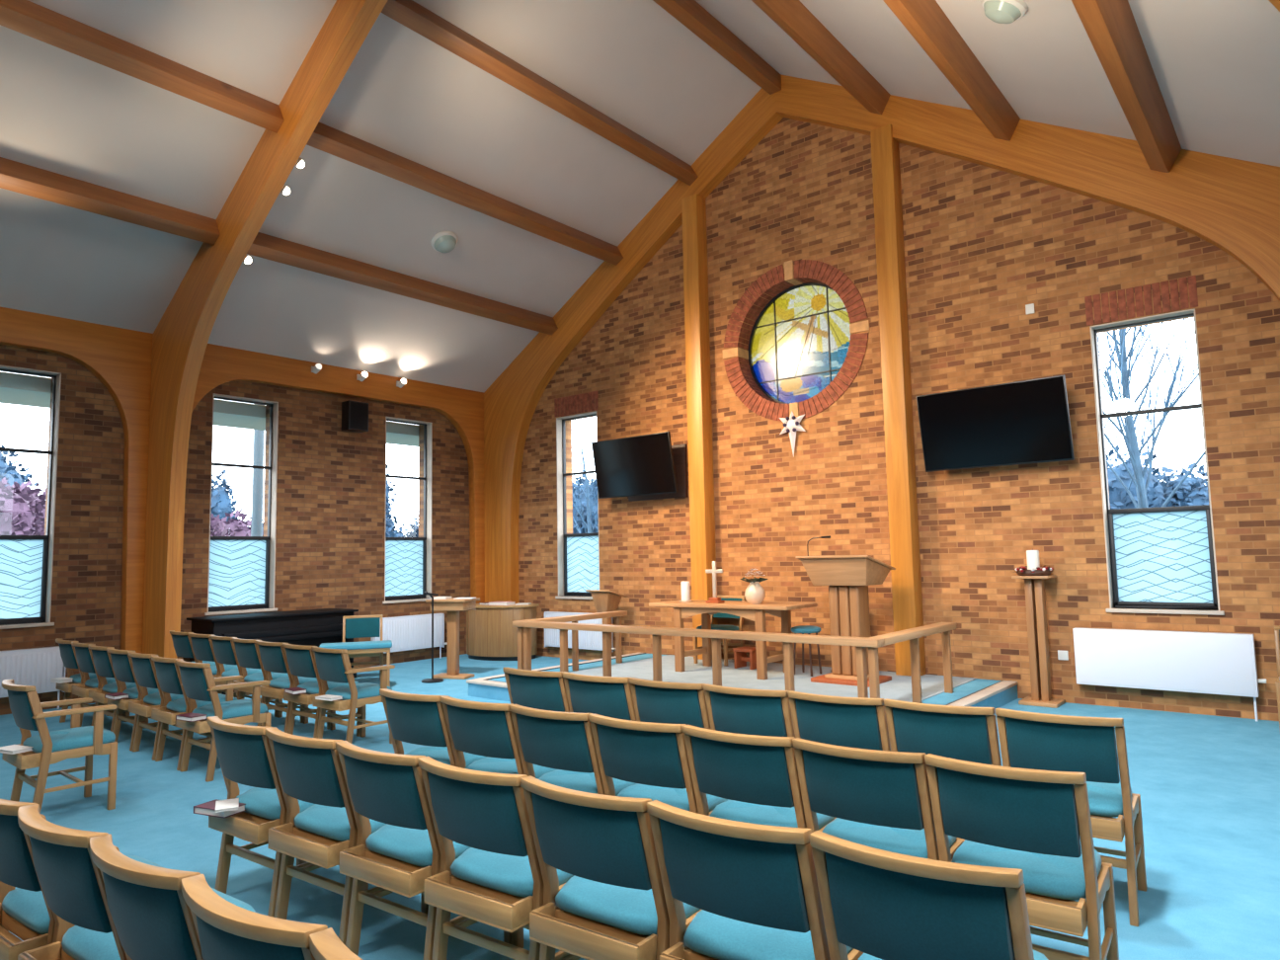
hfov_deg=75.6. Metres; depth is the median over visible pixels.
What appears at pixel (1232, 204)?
arch
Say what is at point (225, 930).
chair
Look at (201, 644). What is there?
chair
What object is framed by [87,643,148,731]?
chair
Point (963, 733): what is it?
chair
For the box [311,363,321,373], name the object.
spotlight
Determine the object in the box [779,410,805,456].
star decoration
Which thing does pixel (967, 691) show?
raised platform
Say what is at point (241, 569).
window
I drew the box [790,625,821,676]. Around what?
round stool
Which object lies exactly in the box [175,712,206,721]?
book
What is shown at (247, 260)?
spotlight
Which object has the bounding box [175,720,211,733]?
tray
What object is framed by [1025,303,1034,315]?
wall sensor
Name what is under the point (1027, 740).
chair
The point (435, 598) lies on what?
book
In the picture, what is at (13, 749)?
book
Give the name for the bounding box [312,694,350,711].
tray
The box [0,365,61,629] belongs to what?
window
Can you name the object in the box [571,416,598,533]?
bare tree
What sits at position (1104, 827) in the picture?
tray
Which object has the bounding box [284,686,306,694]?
book
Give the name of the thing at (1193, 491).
bush
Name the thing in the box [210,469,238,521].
tree
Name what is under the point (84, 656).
chair
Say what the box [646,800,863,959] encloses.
chair
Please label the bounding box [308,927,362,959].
chair
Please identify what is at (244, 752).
chair
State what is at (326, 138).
purlin
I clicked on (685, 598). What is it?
pillar candle
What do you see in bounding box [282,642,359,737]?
chair
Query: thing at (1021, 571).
wreath
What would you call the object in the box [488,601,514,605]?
folded cloth
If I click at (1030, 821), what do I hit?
chair
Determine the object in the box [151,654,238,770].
chair
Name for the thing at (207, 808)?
book
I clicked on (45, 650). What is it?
grille
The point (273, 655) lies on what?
chair
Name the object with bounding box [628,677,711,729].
chair
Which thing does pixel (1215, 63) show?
ceiling
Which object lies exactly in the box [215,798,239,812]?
book
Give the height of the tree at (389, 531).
7.545 m
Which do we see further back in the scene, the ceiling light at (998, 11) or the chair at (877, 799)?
the ceiling light at (998, 11)
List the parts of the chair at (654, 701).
leg, rail, backrest, leg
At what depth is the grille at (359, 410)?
11.52 m
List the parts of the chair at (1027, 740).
leg, rail, backrest, seat, rail, leg, rail, leg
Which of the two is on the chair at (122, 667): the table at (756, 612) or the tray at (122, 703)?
the tray at (122, 703)
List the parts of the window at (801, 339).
stained glass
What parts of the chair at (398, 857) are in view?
leg, rail, backrest, rail, seat, leg, leg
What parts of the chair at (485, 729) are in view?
leg, rail, backrest, seat, leg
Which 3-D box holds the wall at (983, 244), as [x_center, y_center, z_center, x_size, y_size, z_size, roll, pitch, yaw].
[1.965,-1.260,10.142,12.060,7.650,0.340,-5,-7,39]
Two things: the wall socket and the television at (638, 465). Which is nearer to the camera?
the wall socket
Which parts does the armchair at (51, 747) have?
rail, leg, backrest, rail, leg, armrest, seat, armrest, arm post, rail, leg, arm post, leg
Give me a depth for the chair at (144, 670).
6.46 m
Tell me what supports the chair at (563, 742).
on the floor
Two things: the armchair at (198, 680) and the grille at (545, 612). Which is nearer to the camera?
the armchair at (198, 680)
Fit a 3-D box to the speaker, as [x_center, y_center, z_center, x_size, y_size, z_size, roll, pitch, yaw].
[-4.018,-0.885,11.600,0.258,0.410,0.310,-5,-7,39]
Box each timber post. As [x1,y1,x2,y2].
[681,193,718,659]
[870,123,926,676]
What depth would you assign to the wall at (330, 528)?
10.90 m
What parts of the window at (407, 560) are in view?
etched pane, sill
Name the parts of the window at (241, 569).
etched pane, sill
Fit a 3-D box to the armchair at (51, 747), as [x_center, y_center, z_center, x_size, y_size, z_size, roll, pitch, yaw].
[-3.578,1.624,5.060,0.504,0.804,0.552,-6,-7,40]
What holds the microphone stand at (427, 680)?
on the floor
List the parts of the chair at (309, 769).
leg, rail, backrest, rail, seat, leg, leg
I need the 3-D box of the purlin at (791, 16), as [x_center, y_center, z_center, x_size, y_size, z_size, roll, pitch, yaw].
[1.187,-4.384,7.463,0.252,0.280,4.790,-5,-7,39]
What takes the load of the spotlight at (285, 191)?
attached to the arch at (180, 340)
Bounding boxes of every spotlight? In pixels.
[242,254,251,264]
[280,184,290,195]
[295,158,304,167]
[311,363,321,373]
[356,371,367,381]
[396,378,406,388]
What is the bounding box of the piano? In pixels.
[186,608,358,694]
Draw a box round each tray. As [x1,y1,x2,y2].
[0,902,48,959]
[2,743,41,769]
[17,941,61,959]
[56,682,80,692]
[72,683,97,697]
[88,688,107,704]
[107,698,137,710]
[128,700,159,717]
[151,706,185,724]
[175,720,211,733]
[208,814,279,844]
[213,675,239,685]
[233,679,252,693]
[260,684,284,699]
[268,822,349,869]
[283,690,319,705]
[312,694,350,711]
[339,844,431,897]
[424,870,532,932]
[529,901,656,959]
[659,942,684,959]
[1026,896,1087,937]
[1078,814,1124,842]
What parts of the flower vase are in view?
flower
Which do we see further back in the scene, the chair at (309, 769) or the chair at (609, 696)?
the chair at (609, 696)
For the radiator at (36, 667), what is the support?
attached to the wall at (330, 528)
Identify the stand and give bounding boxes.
[421,591,443,683]
[1011,574,1065,708]
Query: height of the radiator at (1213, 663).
0.720 m
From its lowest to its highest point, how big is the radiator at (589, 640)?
0.680 m
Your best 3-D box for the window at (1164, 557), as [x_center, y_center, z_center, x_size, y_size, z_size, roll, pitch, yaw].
[4.742,-0.300,7.645,0.910,3.030,0.210,-5,-7,39]
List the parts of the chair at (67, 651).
rail, leg, backrest, leg, seat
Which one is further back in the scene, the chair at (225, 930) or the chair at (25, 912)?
the chair at (25, 912)
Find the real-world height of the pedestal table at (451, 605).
0.985 m
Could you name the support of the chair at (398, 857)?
on the floor
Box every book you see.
[0,744,33,754]
[50,677,72,683]
[104,692,129,700]
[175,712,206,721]
[193,799,245,817]
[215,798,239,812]
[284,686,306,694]
[315,694,342,701]
[433,596,451,599]
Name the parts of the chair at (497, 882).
leg, rail, backrest, rail, seat, leg, leg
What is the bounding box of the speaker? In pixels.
[341,400,368,432]
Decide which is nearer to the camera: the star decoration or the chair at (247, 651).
the chair at (247, 651)
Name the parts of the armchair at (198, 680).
leg, rail, backrest, armrest, leg, arm post, seat, armrest, rail, arm post, leg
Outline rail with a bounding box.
[512,610,956,703]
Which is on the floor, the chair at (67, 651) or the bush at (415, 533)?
the chair at (67, 651)
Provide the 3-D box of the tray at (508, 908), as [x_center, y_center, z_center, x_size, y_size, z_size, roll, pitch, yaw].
[-0.538,1.384,2.721,0.413,0.078,0.100,-5,-6,35]
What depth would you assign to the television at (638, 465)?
11.08 m
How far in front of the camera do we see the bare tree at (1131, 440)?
15.41 m
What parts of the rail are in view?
post, post, post, post, post, post, post, post, post, post, post, post, post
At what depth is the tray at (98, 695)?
7.14 m
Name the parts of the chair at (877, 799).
leg, rail, backrest, seat, leg, rail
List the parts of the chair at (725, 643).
leg, seat, leg, backrest, rail, leg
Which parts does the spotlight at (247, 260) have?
lamp bulb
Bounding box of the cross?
[705,560,724,603]
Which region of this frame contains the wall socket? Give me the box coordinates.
[1057,649,1068,660]
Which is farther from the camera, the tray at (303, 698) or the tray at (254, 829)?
the tray at (303, 698)
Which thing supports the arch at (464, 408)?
on the floor
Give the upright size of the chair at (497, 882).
0.804 m
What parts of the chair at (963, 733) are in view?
leg, rail, backrest, leg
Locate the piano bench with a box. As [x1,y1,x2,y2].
[319,640,392,686]
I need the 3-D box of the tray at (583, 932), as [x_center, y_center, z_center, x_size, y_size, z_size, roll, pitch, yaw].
[-0.145,1.350,2.437,0.413,0.078,0.100,-5,-6,36]
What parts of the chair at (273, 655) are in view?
leg, rail, backrest, leg, seat, leg, leg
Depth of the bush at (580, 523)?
34.34 m
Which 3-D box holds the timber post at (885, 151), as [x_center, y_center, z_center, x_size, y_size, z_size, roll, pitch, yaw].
[2.826,-0.856,9.045,0.242,6.210,0.225,-5,-7,39]
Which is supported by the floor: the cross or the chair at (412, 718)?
the chair at (412, 718)
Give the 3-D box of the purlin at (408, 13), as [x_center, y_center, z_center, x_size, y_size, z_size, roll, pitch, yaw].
[-0.857,-4.189,9.142,0.252,0.280,4.790,-5,-7,39]
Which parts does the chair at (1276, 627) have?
rail, leg, leg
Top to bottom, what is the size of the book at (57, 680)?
0.030 m
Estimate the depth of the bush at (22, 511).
19.16 m
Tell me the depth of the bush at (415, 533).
38.59 m
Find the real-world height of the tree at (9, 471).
6.890 m
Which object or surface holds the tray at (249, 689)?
on the chair at (247, 651)
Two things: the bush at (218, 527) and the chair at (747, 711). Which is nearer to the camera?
the chair at (747, 711)
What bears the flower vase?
on the table at (756, 612)
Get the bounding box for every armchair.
[1,679,117,809]
[175,658,271,782]
[311,645,395,744]
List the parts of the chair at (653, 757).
leg, rail, backrest, seat, leg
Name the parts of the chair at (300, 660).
leg, rail, backrest, leg, seat, leg, leg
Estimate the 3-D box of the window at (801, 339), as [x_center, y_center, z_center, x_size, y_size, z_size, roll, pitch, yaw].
[1.936,-1.686,10.156,1.996,1.996,0.306,-5,-7,39]
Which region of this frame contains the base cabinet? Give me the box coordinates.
[466,603,539,660]
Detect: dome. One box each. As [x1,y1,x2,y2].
[430,231,457,252]
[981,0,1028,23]
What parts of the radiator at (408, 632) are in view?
panel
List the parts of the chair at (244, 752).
leg, rail, backrest, rail, leg, seat, leg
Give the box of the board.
[628,443,688,501]
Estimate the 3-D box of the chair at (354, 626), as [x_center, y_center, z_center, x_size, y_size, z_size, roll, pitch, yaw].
[-3.419,2.088,10.168,0.476,0.804,0.552,1,-6,-18]
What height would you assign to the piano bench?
0.530 m
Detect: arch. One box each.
[0,306,153,653]
[141,0,1279,658]
[191,343,484,603]
[483,74,1279,603]
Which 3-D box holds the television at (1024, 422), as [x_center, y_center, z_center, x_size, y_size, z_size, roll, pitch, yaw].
[3.563,-0.535,8.312,1.430,0.800,0.340,-6,-7,40]
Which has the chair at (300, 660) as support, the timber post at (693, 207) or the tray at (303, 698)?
the tray at (303, 698)
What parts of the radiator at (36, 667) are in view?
panel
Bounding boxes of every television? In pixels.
[591,431,677,498]
[915,374,1074,472]
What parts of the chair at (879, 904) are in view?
leg, rail, backrest, seat, leg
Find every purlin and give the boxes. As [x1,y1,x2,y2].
[0,0,284,133]
[0,157,220,244]
[246,232,558,334]
[306,122,623,265]
[380,0,698,185]
[652,0,781,94]
[751,0,890,114]
[882,0,1020,141]
[1071,0,1181,172]
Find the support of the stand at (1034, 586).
on the floor
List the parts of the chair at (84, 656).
rail, leg, backrest, leg, seat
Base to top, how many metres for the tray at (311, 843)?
0.078 m
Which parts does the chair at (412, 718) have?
leg, rail, backrest, leg, seat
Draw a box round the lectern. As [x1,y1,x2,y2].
[585,589,627,636]
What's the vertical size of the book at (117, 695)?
0.030 m
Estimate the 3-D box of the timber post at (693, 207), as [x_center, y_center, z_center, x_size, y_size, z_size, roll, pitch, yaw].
[0.779,-0.661,10.726,0.242,6.210,0.225,-5,-7,39]
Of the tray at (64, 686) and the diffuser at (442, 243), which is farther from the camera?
the diffuser at (442, 243)
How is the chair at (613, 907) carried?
on the floor
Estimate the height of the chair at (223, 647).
0.804 m
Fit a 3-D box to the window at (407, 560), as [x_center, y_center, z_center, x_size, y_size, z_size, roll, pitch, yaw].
[-3.510,0.451,12.385,0.210,2.733,0.885,-5,-7,39]
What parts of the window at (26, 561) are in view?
etched pane, sill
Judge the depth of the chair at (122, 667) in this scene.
6.77 m
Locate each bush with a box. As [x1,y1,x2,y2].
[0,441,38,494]
[0,477,46,535]
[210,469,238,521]
[210,507,251,536]
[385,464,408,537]
[388,512,418,537]
[571,474,598,533]
[1106,444,1208,509]
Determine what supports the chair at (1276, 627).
on the floor
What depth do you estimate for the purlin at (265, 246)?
10.28 m
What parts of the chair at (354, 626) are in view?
leg, rail, backrest, rail, leg, leg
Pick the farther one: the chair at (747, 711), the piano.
the piano
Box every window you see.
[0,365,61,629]
[204,393,278,615]
[382,416,432,603]
[554,391,599,599]
[722,259,869,421]
[1084,275,1224,615]
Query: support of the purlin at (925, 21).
attached to the ceiling
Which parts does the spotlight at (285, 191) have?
lamp bulb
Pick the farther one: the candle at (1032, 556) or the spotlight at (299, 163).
the spotlight at (299, 163)
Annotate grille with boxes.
[0,645,59,653]
[350,401,368,429]
[382,613,443,619]
[544,611,588,614]
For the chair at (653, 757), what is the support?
on the floor
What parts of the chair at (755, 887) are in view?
leg, rail, rail, backrest, seat, leg, rail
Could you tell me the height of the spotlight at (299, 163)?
0.186 m
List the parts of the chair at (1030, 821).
leg, rail, backrest, seat, rail, leg, rail, leg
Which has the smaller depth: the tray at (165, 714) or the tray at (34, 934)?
the tray at (34, 934)
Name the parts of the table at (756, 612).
leg, leg, leg, leg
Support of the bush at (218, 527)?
on the ground
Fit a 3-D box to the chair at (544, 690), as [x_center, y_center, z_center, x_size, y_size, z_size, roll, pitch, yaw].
[-0.529,1.574,5.188,0.476,0.804,0.552,-5,-6,34]
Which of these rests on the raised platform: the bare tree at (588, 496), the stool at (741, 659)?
the stool at (741, 659)
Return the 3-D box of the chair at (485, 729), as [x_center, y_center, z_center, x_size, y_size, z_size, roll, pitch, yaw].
[-0.671,1.481,4.144,0.476,0.804,0.552,-5,-6,36]
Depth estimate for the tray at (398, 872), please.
2.98 m
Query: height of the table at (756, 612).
0.775 m
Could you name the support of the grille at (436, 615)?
attached to the radiator at (408, 632)
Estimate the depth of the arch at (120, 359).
9.31 m
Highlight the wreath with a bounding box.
[1013,565,1053,575]
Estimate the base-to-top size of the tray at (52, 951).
0.078 m
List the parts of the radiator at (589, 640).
panel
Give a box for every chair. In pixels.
[0,799,165,959]
[17,803,255,959]
[55,638,124,722]
[71,640,129,726]
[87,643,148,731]
[89,834,203,959]
[106,646,168,751]
[128,650,210,760]
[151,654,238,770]
[169,630,215,665]
[180,874,327,959]
[188,632,252,699]
[206,716,315,917]
[209,635,277,717]
[231,637,303,725]
[255,640,329,732]
[265,726,428,945]
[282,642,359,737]
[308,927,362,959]
[335,740,511,959]
[342,614,383,679]
[379,688,487,767]
[417,756,574,959]
[440,695,555,779]
[502,667,570,712]
[509,704,635,796]
[520,775,701,959]
[561,671,637,720]
[588,713,727,814]
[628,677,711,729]
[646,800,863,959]
[681,724,836,831]
[693,595,745,666]
[703,683,795,737]
[787,690,890,751]
[792,737,964,860]
[809,830,1047,959]
[883,698,1002,838]
[924,753,1119,959]
[995,708,1147,926]
[1274,625,1279,727]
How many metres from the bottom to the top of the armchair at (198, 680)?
0.804 m
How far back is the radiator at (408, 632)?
12.08 m
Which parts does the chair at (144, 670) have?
leg, rail, backrest, leg, seat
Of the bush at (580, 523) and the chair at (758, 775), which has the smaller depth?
the chair at (758, 775)
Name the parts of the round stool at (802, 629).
leg, leg, seat, leg, leg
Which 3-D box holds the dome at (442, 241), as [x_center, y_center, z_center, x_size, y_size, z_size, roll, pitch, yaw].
[-2.439,-2.956,10.290,0.299,0.224,0.330,-5,-6,33]
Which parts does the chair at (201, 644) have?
rail, backrest, leg, seat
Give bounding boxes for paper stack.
[453,597,476,599]
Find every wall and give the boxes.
[0,344,470,715]
[518,117,1279,720]
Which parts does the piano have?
lid, leg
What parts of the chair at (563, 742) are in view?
leg, rail, backrest, seat, leg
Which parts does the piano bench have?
leg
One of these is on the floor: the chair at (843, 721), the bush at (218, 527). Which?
the chair at (843, 721)
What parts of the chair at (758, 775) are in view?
leg, rail, backrest, seat, leg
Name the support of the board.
attached to the wall at (983, 244)
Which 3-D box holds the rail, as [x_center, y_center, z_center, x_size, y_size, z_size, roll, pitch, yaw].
[0.790,1.759,8.361,4.200,0.640,1.790,-5,-7,39]
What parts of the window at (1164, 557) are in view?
etched pane, sill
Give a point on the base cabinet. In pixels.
(491, 635)
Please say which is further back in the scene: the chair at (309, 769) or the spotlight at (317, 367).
the spotlight at (317, 367)
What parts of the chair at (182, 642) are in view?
rail, backrest, leg, seat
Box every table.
[425,597,479,679]
[648,599,817,679]
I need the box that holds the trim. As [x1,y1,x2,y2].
[0,371,418,446]
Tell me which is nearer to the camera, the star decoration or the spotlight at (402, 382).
the star decoration
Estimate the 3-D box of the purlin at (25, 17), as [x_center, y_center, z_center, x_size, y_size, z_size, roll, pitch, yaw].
[-5.015,-3.614,6.099,0.252,0.280,4.800,-5,-7,39]
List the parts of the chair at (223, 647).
leg, rail, backrest, leg, seat, leg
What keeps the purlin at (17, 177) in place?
attached to the ceiling
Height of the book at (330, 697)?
0.020 m
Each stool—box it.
[732,645,756,669]
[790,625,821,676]
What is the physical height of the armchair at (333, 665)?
0.804 m
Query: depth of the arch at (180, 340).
8.93 m
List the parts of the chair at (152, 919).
leg, rail, backrest, leg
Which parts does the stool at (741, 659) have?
leg, seat, leg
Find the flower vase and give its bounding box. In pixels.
[739,568,767,604]
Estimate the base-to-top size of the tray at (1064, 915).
0.078 m
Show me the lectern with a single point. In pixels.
(604, 600)
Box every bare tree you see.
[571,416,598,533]
[1097,317,1204,508]
[1099,320,1179,467]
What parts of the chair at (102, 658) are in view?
rail, leg, backrest, leg, seat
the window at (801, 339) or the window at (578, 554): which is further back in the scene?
the window at (578, 554)
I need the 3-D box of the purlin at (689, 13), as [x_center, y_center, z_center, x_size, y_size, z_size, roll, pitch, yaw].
[0.149,-5.052,8.373,0.160,0.250,4.790,-5,-7,39]
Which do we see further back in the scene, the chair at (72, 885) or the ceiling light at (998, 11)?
the ceiling light at (998, 11)
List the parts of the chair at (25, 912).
leg, rail, backrest, rail, leg, seat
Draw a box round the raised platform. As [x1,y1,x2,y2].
[466,652,1018,710]
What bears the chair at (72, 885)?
on the floor
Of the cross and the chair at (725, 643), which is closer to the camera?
the cross
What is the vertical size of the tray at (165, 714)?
0.078 m
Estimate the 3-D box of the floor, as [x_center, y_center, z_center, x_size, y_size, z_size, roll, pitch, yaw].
[-1.877,2.120,5.073,12.060,0.250,12.640,-5,-7,39]
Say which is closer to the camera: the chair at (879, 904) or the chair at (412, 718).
the chair at (879, 904)
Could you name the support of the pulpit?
on the raised platform
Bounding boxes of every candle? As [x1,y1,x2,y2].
[679,581,692,602]
[1026,549,1039,569]
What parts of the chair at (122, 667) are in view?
leg, rail, backrest, leg, seat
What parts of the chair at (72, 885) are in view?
leg, rail, rail, backrest, leg, seat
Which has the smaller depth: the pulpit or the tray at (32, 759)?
the tray at (32, 759)
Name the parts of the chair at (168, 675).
leg, rail, backrest, rail, leg, seat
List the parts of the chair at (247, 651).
leg, rail, backrest, leg, seat, leg, leg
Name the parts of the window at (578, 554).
sill, etched pane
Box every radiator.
[0,645,65,709]
[370,613,447,658]
[544,611,615,651]
[1072,627,1267,720]
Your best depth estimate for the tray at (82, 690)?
7.45 m
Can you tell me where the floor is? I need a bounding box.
[0,653,1279,959]
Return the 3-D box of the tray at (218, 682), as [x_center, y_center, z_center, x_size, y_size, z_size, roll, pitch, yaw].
[-3.964,1.925,7.865,0.413,0.078,0.100,-6,-7,40]
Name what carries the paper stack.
on the pedestal table at (451, 605)
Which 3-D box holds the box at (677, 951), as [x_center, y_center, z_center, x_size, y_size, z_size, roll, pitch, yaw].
[0.247,1.316,2.155,0.413,0.078,0.100,-5,-6,35]
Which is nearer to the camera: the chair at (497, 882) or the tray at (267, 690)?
the chair at (497, 882)
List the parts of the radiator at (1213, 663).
panel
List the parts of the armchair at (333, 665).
leg, rail, backrest, leg, seat, leg, rail, armrest, arm post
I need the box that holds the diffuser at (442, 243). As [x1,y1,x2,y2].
[434,235,456,252]
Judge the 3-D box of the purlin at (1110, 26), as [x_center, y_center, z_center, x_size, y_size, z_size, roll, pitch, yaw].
[3.252,-3.054,5.652,0.252,0.280,4.790,-5,-7,39]
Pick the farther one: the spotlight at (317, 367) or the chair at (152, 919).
the spotlight at (317, 367)
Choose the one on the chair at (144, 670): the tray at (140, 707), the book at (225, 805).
the tray at (140, 707)
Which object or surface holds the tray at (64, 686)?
on the chair at (67, 651)
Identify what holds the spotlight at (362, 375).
attached to the arch at (464, 408)
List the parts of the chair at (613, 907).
leg, rail, backrest, rail, seat, leg, rail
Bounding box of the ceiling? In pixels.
[0,0,1279,392]
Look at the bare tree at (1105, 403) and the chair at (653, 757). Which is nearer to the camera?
the chair at (653, 757)
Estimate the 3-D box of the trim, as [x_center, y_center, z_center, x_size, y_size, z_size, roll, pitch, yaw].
[-6.707,-0.993,9.934,1.060,0.170,13.000,-5,-7,39]
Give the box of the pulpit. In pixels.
[795,535,895,687]
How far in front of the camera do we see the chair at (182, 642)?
8.44 m
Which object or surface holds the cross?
on the table at (756, 612)

